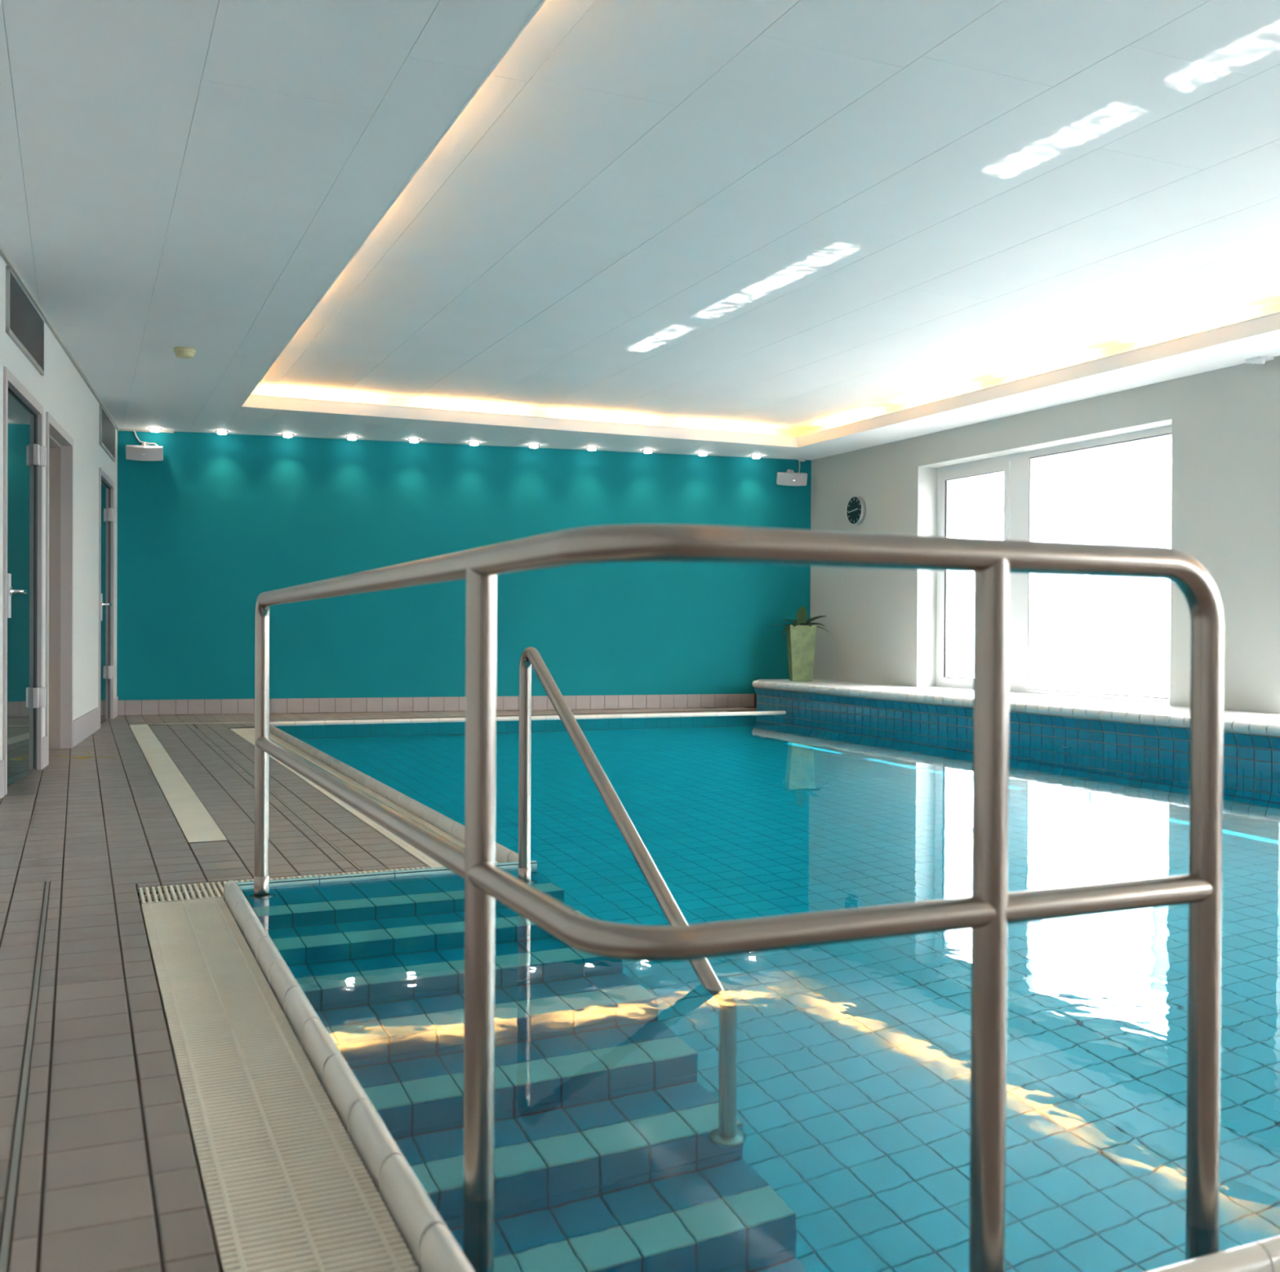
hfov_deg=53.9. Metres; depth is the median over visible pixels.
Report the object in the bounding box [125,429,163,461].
wall speaker
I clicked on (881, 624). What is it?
wall
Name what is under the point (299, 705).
baseboard
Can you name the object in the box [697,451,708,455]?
recessed light
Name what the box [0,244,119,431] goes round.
trim
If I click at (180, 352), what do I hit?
smoke detector
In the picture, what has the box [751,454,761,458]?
recessed light
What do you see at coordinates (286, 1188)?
drain grating
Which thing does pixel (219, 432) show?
recessed light
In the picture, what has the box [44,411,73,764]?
door
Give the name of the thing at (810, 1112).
pool water
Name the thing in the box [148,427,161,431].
recessed light
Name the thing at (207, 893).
drain grate
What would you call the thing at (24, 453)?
door
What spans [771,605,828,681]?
potted plant
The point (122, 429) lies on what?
trim
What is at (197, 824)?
drain cover
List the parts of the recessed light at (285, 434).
lamp glass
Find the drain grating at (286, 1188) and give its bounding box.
[141,897,418,1271]
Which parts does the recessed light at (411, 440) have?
lamp glass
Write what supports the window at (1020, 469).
in the wall at (881, 624)
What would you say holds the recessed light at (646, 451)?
in the ceiling
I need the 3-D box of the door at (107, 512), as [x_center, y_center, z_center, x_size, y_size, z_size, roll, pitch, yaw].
[-4.621,-0.317,10.925,0.140,2.150,1.135,0,0,-17]
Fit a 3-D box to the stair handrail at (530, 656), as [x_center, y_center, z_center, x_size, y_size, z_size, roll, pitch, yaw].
[-0.089,0.829,3.457,0.085,1.577,1.462,0,0,-25]
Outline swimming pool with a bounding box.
[223,711,1279,1271]
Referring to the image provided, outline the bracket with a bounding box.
[1244,355,1274,364]
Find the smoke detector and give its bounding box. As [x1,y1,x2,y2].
[173,346,195,358]
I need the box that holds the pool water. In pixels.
[240,712,1279,1271]
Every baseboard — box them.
[0,696,118,798]
[118,693,756,715]
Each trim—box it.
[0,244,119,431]
[119,428,173,432]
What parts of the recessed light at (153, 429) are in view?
lamp glass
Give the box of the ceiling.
[0,0,1279,460]
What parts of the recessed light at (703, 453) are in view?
lamp glass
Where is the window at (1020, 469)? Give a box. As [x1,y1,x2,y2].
[919,425,1172,705]
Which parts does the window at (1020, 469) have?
sash, sill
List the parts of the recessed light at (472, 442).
lamp glass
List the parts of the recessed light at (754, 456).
lamp glass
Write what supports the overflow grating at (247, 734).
in the floor
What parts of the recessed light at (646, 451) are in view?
lamp glass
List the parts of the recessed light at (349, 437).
lamp glass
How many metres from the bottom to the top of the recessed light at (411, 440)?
0.031 m
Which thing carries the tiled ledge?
on the floor
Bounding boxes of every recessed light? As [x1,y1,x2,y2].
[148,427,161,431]
[215,430,228,434]
[281,432,293,437]
[346,435,358,439]
[408,438,419,443]
[468,440,479,445]
[528,444,539,448]
[586,446,597,450]
[642,448,653,453]
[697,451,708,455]
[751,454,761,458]
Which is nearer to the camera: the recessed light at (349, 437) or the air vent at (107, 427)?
the air vent at (107, 427)
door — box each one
[2,366,46,795]
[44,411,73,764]
[97,467,115,728]
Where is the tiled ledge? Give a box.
[752,679,1279,772]
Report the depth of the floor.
3.19 m
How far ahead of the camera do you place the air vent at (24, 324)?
6.83 m
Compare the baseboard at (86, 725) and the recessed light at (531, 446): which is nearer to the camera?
the baseboard at (86, 725)
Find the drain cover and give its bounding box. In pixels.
[128,724,227,843]
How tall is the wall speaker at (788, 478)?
0.301 m
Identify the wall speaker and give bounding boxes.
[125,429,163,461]
[776,460,807,485]
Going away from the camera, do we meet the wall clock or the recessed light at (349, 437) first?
the recessed light at (349, 437)
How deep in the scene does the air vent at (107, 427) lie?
10.90 m
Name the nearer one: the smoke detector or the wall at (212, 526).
the smoke detector
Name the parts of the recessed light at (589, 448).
lamp glass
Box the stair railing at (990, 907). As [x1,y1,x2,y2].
[253,524,1224,1271]
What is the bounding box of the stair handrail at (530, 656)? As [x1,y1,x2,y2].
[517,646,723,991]
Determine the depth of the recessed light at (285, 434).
12.08 m
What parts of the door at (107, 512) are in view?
glass, handle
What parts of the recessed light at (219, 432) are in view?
lamp glass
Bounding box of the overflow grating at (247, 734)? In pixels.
[230,728,498,867]
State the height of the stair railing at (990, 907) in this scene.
2.243 m
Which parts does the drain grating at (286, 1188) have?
plate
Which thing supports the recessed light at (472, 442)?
in the ceiling
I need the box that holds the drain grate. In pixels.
[137,866,429,907]
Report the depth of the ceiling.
5.94 m
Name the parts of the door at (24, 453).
handle, glass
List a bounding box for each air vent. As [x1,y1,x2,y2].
[5,265,44,375]
[99,404,115,461]
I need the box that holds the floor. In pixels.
[0,706,756,1271]
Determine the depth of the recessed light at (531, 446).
12.71 m
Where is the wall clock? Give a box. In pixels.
[845,496,866,524]
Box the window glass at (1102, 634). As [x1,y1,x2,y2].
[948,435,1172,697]
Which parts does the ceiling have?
panel, panel, panel, panel, panel, panel, panel, panel, panel, panel, panel, panel, panel, panel, panel, panel, panel, panel, panel, panel, panel, panel, panel, panel, panel, panel, panel, panel, panel, panel, panel, panel, panel, panel, panel, panel, panel, panel, panel, panel, panel, panel, panel, panel, panel, panel, panel, panel, panel, panel, panel, panel, panel, panel, panel, panel, panel, panel, panel, panel, panel, panel, panel, panel, panel, panel, panel, panel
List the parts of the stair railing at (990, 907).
post, rail, post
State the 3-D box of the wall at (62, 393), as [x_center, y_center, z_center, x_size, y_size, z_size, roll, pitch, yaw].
[-1.998,0.286,1.883,0.360,4.500,21.120,0,0,-17]
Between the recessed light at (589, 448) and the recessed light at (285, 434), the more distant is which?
the recessed light at (589, 448)
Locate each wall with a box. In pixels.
[0,255,117,760]
[116,430,811,700]
[809,355,1279,714]
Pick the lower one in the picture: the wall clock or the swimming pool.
the swimming pool
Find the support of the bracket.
attached to the ceiling

